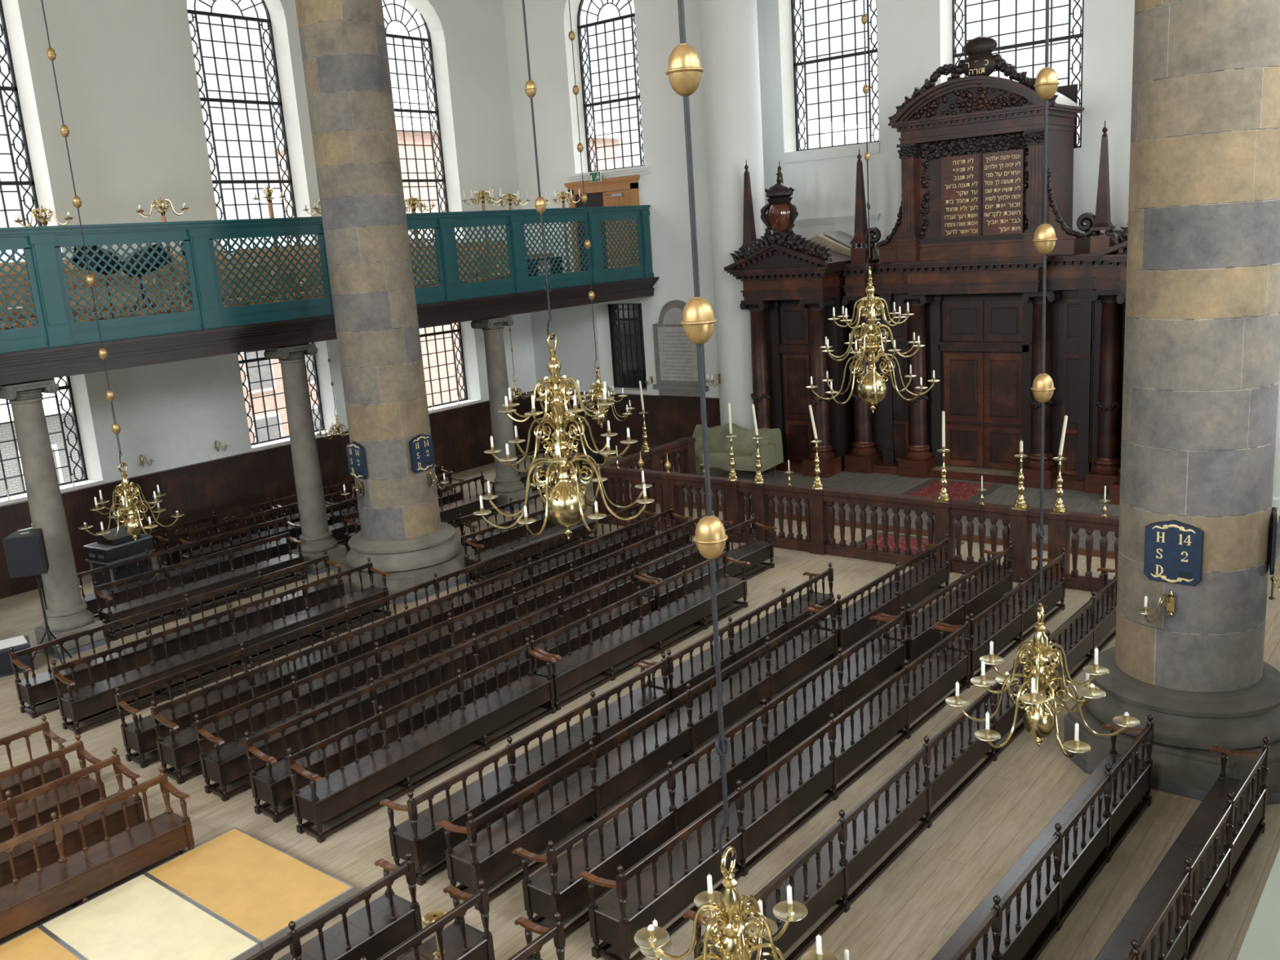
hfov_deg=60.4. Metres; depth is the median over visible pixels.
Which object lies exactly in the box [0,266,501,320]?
step
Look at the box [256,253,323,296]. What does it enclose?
bench
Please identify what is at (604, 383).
candle
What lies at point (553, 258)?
bench
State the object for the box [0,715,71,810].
wooden bench
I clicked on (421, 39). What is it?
window
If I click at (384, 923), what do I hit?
wooden bench
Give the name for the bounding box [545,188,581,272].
candelabrum
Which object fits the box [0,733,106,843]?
wooden bench
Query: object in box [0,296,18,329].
bench
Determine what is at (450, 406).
trim
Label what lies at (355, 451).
board
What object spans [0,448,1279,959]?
floor
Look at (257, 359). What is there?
window
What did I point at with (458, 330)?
window
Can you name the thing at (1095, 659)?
candle
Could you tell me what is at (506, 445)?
candle
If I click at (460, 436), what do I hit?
wainscoting
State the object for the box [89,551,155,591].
flight case
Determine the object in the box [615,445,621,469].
candlestick
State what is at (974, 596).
wooden bench
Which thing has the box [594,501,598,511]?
candle
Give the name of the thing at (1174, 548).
board
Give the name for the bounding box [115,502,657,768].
wooden bench
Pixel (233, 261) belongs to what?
bench
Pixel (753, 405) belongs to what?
candle
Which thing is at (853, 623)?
wooden bench
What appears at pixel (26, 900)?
wooden bench
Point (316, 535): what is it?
column
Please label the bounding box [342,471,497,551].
wooden bench
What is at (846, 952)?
candle
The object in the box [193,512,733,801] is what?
wooden bench
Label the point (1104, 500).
candlestick
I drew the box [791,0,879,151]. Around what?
window
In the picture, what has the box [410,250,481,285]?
bench
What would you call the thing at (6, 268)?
bench
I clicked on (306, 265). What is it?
bench
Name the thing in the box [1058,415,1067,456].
candle
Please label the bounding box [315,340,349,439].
brass chandelier
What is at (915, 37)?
wall
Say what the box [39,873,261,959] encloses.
table top
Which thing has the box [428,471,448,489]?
brass sconce
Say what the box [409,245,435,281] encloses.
bench
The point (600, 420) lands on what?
brass chandelier
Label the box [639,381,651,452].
brass candlestick
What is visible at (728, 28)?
wall
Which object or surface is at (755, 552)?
wooden bench
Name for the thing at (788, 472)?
candlestick
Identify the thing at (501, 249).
bench
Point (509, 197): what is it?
candelabrum
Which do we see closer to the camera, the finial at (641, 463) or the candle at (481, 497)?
the candle at (481, 497)
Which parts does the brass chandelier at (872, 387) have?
arm, arm, arm, arm, arm, arm, arm, arm, arm, arm, chandelier rod, rod, arm, arm, arm, arm, arm, arm, arm, arm, arm, arm, arm, arm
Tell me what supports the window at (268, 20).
in the wall at (125, 70)
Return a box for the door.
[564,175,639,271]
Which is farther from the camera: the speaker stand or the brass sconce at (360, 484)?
the brass sconce at (360, 484)
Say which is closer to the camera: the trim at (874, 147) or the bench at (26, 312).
the bench at (26, 312)
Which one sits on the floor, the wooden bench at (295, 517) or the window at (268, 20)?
the wooden bench at (295, 517)
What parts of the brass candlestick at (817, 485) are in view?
stem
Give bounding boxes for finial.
[637,451,644,471]
[664,453,671,473]
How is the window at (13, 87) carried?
in the wall at (125, 70)
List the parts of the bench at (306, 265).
backrest, rail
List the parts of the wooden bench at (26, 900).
post, rail, leg, seat, post, armrest, arm post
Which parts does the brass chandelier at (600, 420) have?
chandelier rod, arm, arm, arm, arm, arm, arm, arm, arm, arm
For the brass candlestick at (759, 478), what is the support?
on the balustrade at (819, 509)
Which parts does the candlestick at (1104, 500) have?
stem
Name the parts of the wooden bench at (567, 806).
arm post, armrest, leg, post, leg, post, leg, rail, post, leg, post, leg, arm post, armrest, post, leg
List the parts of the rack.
handle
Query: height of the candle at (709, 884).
0.164 m
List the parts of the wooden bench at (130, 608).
post, armrest, arm post, leg, post, leg, rail, seat, post, leg, post, armrest, arm post, leg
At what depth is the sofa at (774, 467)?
30.90 m
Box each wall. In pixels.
[1,0,536,483]
[502,0,719,397]
[698,0,765,471]
[756,0,1134,260]
[1271,371,1279,515]
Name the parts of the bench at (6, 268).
rail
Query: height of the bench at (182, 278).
0.960 m
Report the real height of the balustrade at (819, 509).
1.445 m
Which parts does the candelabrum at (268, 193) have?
arm, arm, wooden post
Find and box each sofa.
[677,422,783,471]
[700,466,775,476]
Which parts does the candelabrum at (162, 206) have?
arm, wooden post, arm, arm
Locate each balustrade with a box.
[590,465,1119,592]
[600,436,696,512]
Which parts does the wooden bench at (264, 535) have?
post, armrest, arm post, post, rail, seat, post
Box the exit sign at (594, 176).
[589,171,601,182]
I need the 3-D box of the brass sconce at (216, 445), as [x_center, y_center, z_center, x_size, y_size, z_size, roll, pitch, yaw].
[-10.960,-0.884,28.660,0.361,0.297,0.374,6,16,38]
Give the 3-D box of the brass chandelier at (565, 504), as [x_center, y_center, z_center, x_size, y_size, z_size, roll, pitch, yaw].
[-1.409,-6.027,12.958,2.295,13.670,2.295,8,17,43]
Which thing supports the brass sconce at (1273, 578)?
attached to the stone column at (1202, 365)
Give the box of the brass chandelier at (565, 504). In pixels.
[473,0,654,540]
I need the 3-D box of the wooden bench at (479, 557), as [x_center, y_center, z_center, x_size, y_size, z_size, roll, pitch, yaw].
[-2.356,1.268,24.749,0.597,1.149,3.799,6,16,38]
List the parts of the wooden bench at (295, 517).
post, armrest, rail, post, seat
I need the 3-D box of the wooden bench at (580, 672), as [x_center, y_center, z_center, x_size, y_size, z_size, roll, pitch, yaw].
[0.212,2.396,18.866,0.597,1.149,5.379,6,16,38]
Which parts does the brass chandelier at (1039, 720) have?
arm, arm, arm, arm, arm, arm, rod, chandelier rod, arm, arm, arm, arm, arm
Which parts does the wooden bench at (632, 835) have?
arm post, armrest, leg, post, post, rail, post, post, arm post, armrest, post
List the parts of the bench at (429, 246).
backrest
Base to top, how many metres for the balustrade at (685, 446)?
1.445 m
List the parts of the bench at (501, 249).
backrest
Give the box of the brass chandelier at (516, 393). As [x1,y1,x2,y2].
[508,325,533,400]
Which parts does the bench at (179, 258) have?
rail, backrest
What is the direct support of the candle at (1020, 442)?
on the brass candlestick at (1020, 504)
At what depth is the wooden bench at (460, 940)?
10.41 m
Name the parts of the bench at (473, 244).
rail, backrest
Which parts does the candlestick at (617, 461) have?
stem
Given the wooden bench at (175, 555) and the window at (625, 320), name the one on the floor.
the wooden bench at (175, 555)
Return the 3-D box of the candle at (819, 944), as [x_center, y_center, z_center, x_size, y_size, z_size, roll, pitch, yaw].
[1.111,2.886,6.821,0.036,0.156,0.036,0,13,19]
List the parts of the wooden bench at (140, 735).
post, leg, armrest, arm post, leg, post, post, rail, post, post, post, post, armrest, arm post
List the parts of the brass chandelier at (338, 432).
arm, chandelier rod, arm, arm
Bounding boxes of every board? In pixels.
[346,441,366,479]
[408,434,435,473]
[1143,520,1204,586]
[1268,506,1278,574]
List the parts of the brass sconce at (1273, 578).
plate, arm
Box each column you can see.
[0,378,106,659]
[263,343,346,575]
[294,0,475,604]
[471,315,533,511]
[1062,0,1279,804]
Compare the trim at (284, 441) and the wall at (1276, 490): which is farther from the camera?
the trim at (284, 441)
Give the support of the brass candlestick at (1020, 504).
on the balustrade at (819, 509)
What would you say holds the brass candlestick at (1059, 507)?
on the balustrade at (819, 509)
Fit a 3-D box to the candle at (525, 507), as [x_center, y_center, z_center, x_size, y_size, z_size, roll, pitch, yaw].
[-1.386,0.380,13.309,0.036,0.165,0.036,1,13,21]
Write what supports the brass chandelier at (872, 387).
hanging from the ceiling
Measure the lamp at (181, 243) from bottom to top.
1.796 m
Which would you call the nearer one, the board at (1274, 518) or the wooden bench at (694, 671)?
the board at (1274, 518)
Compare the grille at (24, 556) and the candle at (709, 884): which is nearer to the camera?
the candle at (709, 884)
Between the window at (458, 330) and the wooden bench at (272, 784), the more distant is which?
the window at (458, 330)
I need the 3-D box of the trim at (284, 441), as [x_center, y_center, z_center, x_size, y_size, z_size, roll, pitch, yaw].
[-9.754,-1.128,30.804,0.520,0.080,2.800,6,16,38]
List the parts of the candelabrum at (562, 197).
arm, arm, wooden post, arm, arm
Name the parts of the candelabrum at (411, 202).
arm, arm, wooden post, arm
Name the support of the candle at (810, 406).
on the brass candlestick at (817, 485)
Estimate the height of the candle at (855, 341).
0.181 m
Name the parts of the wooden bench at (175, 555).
post, armrest, arm post, rail, post, seat, post, arm post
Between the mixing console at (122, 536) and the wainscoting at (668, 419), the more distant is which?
the wainscoting at (668, 419)
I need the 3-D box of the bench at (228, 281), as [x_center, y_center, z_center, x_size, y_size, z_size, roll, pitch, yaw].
[-8.776,-4.027,24.503,0.450,0.960,2.900,6,16,38]
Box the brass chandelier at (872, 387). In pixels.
[805,0,940,413]
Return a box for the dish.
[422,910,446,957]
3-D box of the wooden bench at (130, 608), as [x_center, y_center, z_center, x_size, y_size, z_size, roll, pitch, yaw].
[-9.065,2.106,23.074,0.597,1.149,4.390,6,16,39]
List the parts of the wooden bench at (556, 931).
arm post, armrest, rail, seat, post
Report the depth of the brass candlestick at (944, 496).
21.80 m
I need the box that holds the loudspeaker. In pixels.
[2,528,48,578]
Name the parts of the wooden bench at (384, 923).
post, seat, arm post, armrest, post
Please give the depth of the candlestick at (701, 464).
25.47 m
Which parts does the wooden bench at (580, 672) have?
post, armrest, arm post, leg, post, leg, rail, post, seat, leg, post, leg, post, armrest, arm post, leg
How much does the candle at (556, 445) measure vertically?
0.165 m
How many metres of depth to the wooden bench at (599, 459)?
32.76 m
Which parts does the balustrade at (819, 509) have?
rail, rail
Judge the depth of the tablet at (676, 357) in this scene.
33.83 m
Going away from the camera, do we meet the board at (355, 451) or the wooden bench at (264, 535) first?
the board at (355, 451)
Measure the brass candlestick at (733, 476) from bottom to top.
1.785 m
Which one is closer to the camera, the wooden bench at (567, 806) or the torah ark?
the wooden bench at (567, 806)
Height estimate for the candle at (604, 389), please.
0.166 m
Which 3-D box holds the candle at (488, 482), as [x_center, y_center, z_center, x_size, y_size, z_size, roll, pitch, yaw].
[-2.026,0.088,14.729,0.036,0.189,0.036,1,13,21]
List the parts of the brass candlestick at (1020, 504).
stem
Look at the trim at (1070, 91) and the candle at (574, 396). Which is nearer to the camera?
the candle at (574, 396)
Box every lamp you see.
[70,245,121,318]
[120,243,171,316]
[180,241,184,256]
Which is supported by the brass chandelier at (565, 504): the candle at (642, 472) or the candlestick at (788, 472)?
the candle at (642, 472)
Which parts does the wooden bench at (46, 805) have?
rail, seat, post, armrest, arm post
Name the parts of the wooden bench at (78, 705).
post, armrest, leg, arm post, leg, post, leg, rail, seat, post, leg, post, leg, post, armrest, arm post, leg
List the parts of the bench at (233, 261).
backrest, rail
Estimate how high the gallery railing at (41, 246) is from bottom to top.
2.160 m
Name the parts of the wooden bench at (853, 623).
armrest, post, seat, rail, post, arm post, armrest, post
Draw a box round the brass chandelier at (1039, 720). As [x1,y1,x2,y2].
[945,0,1140,757]
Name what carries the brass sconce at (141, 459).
attached to the wall at (125, 70)
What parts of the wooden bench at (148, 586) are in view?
post, rail, seat, post, post, armrest, arm post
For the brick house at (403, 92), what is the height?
14.000 m
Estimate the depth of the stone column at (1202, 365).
12.71 m
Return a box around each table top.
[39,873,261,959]
[144,826,355,950]
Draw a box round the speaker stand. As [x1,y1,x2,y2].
[27,574,71,671]
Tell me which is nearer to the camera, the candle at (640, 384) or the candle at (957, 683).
the candle at (957, 683)
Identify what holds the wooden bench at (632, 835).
on the floor
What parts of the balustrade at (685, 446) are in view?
rail, rail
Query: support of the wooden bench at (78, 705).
on the floor
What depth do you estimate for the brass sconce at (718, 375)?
32.34 m
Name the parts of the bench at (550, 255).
backrest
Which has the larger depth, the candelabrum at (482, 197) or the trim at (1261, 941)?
the candelabrum at (482, 197)
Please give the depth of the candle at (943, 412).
21.62 m
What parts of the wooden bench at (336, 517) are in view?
armrest, arm post, rail, seat, post, armrest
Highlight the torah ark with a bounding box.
[724,35,1128,505]
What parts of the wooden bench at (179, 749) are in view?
post, leg, armrest, arm post, leg, post, post, post, rail, post, post, post, post, post, armrest, arm post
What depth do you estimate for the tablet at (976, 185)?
27.05 m
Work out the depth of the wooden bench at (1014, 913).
11.06 m
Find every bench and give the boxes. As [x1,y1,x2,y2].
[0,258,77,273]
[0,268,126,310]
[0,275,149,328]
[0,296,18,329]
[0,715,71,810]
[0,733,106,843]
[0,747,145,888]
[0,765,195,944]
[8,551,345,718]
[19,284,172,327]
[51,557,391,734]
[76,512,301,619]
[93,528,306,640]
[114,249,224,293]
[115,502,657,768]
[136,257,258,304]
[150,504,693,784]
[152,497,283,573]
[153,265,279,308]
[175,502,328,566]
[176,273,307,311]
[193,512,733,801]
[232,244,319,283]
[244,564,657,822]
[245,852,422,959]
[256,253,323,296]
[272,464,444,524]
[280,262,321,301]
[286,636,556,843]
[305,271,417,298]
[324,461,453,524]
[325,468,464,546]
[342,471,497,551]
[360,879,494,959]
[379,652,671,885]
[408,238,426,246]
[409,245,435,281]
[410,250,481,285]
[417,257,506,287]
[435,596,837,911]
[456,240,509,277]
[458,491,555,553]
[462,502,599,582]
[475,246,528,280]
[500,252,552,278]
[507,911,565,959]
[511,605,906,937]
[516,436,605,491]
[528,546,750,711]
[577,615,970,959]
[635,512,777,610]
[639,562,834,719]
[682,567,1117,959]
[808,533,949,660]
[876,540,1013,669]
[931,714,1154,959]
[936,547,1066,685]
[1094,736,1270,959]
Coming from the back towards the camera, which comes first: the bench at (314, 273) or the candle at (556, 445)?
the bench at (314, 273)
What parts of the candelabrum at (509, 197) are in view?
arm, arm, arm, arm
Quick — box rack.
[82,533,155,564]
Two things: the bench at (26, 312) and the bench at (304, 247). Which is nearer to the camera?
the bench at (26, 312)
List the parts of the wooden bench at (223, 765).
post, leg, armrest, arm post, leg, post, post, post, rail, post, post, post, post, armrest, arm post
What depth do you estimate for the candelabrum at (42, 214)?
20.45 m
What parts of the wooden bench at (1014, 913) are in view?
post, leg, post, leg, post, arm post, armrest, leg, post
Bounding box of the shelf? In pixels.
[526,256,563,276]
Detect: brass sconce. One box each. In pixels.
[139,454,154,467]
[214,440,228,452]
[340,480,363,500]
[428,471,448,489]
[644,375,653,385]
[704,373,720,386]
[1137,591,1175,623]
[1268,575,1279,599]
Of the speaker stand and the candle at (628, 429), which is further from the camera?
the speaker stand
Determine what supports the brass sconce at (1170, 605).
attached to the stone column at (1202, 365)
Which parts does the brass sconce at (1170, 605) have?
arm, plate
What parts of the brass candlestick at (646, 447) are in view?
stem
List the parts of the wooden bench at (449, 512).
post, armrest, arm post, rail, seat, post, leg, post, armrest, arm post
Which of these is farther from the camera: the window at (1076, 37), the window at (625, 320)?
the window at (625, 320)
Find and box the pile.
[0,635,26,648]
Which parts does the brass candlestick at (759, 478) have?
stem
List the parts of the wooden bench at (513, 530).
post, armrest, arm post, rail, seat, post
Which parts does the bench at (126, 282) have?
rail, backrest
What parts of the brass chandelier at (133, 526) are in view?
chandelier rod, arm, arm, arm, arm, arm, arm, arm, arm, arm, arm, arm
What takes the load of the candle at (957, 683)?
on the brass chandelier at (1039, 720)
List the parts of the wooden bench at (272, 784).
post, leg, armrest, arm post, leg, post, rail, post, post, post, armrest, arm post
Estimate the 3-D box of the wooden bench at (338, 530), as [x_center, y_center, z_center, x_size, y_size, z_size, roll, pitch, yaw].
[-6.353,0.734,28.409,0.597,1.149,4.489,6,16,38]
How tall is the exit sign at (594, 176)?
0.300 m
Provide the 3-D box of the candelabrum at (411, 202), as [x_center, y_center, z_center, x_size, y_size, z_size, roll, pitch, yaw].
[-5.534,-5.748,27.450,0.994,2.600,1.125,2,14,25]
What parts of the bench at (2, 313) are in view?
seat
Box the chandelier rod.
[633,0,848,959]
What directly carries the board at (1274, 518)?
attached to the stone column at (1202, 365)
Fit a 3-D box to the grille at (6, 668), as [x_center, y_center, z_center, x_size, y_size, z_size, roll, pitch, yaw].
[-11.415,3.299,19.933,0.600,0.400,0.012,-11,14,-30]
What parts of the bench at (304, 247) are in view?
rail, backrest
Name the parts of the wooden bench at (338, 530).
rail, seat, post, armrest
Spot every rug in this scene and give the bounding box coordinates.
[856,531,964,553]
[900,478,1004,502]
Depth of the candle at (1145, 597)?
13.07 m
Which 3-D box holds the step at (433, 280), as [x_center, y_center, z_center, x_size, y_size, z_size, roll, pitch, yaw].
[-14.138,-2.616,21.022,0.950,0.440,33.400,6,16,38]
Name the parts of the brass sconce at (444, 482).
plate, arm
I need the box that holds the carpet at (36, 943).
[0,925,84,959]
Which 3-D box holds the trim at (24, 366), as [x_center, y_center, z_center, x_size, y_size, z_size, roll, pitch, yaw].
[-10.922,-2.179,20.362,0.810,0.560,36.200,6,16,38]
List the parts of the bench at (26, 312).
rail, backrest, seat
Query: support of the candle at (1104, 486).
on the candlestick at (1104, 500)
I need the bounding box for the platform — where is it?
[657,470,1279,570]
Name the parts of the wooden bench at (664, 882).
arm post, leg, armrest, post, leg, post, leg, rail, post, leg, post, leg, arm post, armrest, leg, post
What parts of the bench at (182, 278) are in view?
backrest, rail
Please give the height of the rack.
0.342 m
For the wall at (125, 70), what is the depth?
27.26 m
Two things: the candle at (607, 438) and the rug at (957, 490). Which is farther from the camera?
the rug at (957, 490)
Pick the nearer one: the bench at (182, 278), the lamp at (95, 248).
the lamp at (95, 248)
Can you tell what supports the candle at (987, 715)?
on the brass chandelier at (1039, 720)
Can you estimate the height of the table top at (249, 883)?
0.200 m
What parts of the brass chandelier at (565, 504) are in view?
arm, arm, arm, arm, arm, arm, arm, chandelier rod, arm, arm, arm, arm, arm, arm, arm, arm, arm, arm, arm, arm, arm, arm, arm, arm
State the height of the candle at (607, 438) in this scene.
0.159 m
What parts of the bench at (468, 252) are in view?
backrest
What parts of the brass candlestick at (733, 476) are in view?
stem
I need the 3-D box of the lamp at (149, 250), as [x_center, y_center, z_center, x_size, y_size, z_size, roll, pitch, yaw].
[-9.913,-3.837,22.088,1.039,1.779,0.641,-12,15,-33]
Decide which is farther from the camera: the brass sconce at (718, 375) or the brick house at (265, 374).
the brick house at (265, 374)
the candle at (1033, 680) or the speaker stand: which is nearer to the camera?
the candle at (1033, 680)
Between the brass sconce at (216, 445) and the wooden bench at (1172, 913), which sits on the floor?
the wooden bench at (1172, 913)
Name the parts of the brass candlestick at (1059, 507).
stem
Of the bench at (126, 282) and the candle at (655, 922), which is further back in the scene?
the bench at (126, 282)
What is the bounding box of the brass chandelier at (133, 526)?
[40,0,184,541]
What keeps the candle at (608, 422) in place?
on the brass chandelier at (565, 504)
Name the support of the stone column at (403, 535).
on the floor
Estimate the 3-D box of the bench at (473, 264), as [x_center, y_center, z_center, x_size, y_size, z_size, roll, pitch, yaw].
[-4.721,-5.408,29.457,0.450,0.960,2.800,6,16,38]
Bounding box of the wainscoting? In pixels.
[0,391,542,599]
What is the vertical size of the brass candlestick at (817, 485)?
1.825 m
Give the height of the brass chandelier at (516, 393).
3.090 m
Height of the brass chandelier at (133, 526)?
14.710 m
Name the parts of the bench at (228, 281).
rail, backrest, seat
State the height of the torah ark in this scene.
10.910 m
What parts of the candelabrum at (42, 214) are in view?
arm, arm, arm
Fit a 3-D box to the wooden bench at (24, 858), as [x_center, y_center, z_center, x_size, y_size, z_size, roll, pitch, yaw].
[-7.600,4.367,12.428,0.597,1.149,3.899,6,16,38]
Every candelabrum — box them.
[13,205,74,226]
[135,196,189,311]
[252,186,285,301]
[303,200,321,214]
[404,195,435,287]
[461,187,503,279]
[490,191,530,209]
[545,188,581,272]
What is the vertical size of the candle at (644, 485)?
0.187 m
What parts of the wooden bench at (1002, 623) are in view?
arm post, armrest, leg, post, seat, rail, leg, post, armrest, leg, post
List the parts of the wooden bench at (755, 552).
post, armrest, arm post, rail, post, seat, post, armrest, arm post, leg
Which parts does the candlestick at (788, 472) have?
stem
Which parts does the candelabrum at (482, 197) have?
arm, arm, wooden post, arm, arm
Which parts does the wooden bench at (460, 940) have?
rail, seat, arm post, armrest, post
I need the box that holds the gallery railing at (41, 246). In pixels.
[0,204,653,353]
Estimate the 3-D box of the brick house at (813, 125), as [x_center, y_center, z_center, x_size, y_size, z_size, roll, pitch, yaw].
[7.843,-10.526,51.458,13.600,12.200,8.400,6,16,38]
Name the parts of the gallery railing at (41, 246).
lattice panel, lattice panel, lattice panel, rail, lattice panel, lattice panel, lattice panel, lattice panel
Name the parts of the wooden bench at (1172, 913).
post, leg, post, arm post, leg, post, armrest, leg, post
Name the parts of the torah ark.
crown, raking cornice, panel, door, panel, lid, panel, panel, panel, panel, door, panel, tablet frame, arched cornice, panel, door, panel, panel, panel, panel, raking cornice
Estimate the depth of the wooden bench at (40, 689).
19.65 m
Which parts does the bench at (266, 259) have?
backrest, rail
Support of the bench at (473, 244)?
on the step at (433, 280)
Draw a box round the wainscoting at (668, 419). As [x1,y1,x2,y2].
[536,390,720,460]
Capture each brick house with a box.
[238,342,321,443]
[266,86,626,405]
[798,118,879,150]
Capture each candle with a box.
[479,495,483,507]
[487,480,490,493]
[489,436,493,446]
[504,395,507,405]
[505,444,509,454]
[508,387,511,399]
[514,424,517,436]
[524,506,527,516]
[531,395,534,408]
[555,443,558,454]
[573,394,576,404]
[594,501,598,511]
[603,380,606,393]
[603,388,606,399]
[606,435,609,447]
[607,420,610,430]
[626,427,630,436]
[639,381,644,409]
[641,471,644,481]
[643,484,646,496]
[647,924,654,930]
[652,919,657,926]
[706,873,712,893]
[728,403,732,433]
[751,404,758,435]
[757,898,763,920]
[786,884,792,904]
[808,404,817,438]
[816,933,822,954]
[844,306,847,316]
[844,947,848,959]
[854,339,857,348]
[942,410,945,446]
[955,680,959,696]
[981,475,982,488]
[981,660,985,675]
[985,711,989,729]
[989,640,993,654]
[1019,440,1022,452]
[1031,676,1035,693]
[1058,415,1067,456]
[1074,721,1079,741]
[1085,672,1088,683]
[1093,646,1097,664]
[1104,485,1106,499]
[1143,595,1147,606]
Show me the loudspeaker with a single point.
(25, 551)
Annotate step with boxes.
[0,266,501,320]
[0,272,509,329]
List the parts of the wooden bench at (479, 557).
post, armrest, arm post, rail, post, seat, armrest, arm post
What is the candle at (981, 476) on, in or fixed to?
on the candlestick at (981, 490)
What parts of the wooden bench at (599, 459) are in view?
rail, seat, armrest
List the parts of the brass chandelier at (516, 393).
chandelier rod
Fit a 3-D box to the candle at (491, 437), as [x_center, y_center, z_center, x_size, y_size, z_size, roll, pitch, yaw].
[-1.908,-0.494,14.165,0.036,0.167,0.036,-4,12,0]
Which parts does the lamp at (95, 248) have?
barn door, barn door, barn door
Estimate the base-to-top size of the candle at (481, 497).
0.186 m
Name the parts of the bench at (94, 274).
rail, backrest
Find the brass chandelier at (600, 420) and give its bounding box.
[568,0,635,428]
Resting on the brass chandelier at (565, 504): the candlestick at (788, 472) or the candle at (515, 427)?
the candle at (515, 427)
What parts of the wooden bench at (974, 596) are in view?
arm post, armrest, post, seat, rail, post, arm post, armrest, post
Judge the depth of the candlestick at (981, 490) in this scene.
21.39 m
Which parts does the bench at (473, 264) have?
rail, backrest, seat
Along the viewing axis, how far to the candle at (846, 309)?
19.85 m
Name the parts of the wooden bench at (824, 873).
arm post, armrest, post, leg, post, leg, leg, post, post, leg, post, arm post, armrest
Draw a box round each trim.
[0,276,658,385]
[0,480,102,506]
[251,430,333,451]
[427,399,480,413]
[567,164,650,182]
[656,498,1115,559]
[782,142,880,226]
[1056,84,1077,148]
[1236,848,1279,959]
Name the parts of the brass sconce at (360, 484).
arm, plate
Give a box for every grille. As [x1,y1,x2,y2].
[0,647,31,675]
[4,537,44,576]
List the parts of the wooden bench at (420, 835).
arm post, armrest, leg, post, leg, post, seat, rail, post, arm post, armrest, post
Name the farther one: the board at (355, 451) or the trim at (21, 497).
the trim at (21, 497)
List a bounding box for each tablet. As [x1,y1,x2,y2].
[652,299,708,396]
[920,132,1028,238]
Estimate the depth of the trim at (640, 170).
33.79 m
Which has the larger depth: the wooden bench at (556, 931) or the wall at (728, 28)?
the wall at (728, 28)
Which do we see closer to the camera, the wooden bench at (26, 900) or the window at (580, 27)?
the wooden bench at (26, 900)
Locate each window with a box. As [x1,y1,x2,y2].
[0,0,42,259]
[186,0,300,253]
[237,342,324,445]
[382,0,448,240]
[418,322,467,408]
[577,0,644,172]
[608,302,647,388]
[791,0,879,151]
[951,0,1084,147]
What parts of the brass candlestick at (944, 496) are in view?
stem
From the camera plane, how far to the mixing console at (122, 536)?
24.16 m
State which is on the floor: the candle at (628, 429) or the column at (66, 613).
the column at (66, 613)
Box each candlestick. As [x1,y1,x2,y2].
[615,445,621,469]
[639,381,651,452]
[700,454,704,477]
[725,403,739,480]
[751,404,765,483]
[784,459,793,485]
[808,404,824,489]
[935,410,952,502]
[977,475,986,505]
[1011,440,1030,510]
[1049,415,1068,514]
[1098,485,1111,517]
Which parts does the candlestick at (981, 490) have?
stem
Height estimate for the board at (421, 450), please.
0.775 m
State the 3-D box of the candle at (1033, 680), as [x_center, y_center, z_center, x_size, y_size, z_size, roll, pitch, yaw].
[3.537,1.848,9.892,0.036,0.171,0.036,2,14,26]
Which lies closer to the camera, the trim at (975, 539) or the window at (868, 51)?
the trim at (975, 539)
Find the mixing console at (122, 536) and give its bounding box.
[95,525,140,545]
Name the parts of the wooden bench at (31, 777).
rail, seat, post, armrest, arm post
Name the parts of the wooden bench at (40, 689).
post, armrest, leg, arm post, leg, post, rail, seat, post, post, post, armrest, arm post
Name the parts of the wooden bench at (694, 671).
armrest, arm post, post, post, seat, rail, post, arm post, armrest, post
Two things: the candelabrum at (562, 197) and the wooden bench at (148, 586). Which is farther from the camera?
the candelabrum at (562, 197)
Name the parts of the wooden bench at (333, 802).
post, leg, armrest, arm post, leg, post, leg, rail, seat, post, leg, post, armrest, arm post, leg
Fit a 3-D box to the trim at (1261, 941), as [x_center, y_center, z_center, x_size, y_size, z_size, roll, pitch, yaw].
[7.718,-0.374,5.609,5.710,0.060,36.200,6,16,38]
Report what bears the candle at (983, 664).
on the brass chandelier at (1039, 720)
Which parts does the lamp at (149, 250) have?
leg, leg, barn door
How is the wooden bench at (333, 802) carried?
on the floor
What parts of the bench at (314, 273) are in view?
backrest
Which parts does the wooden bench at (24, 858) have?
post, rail, seat, post, armrest, arm post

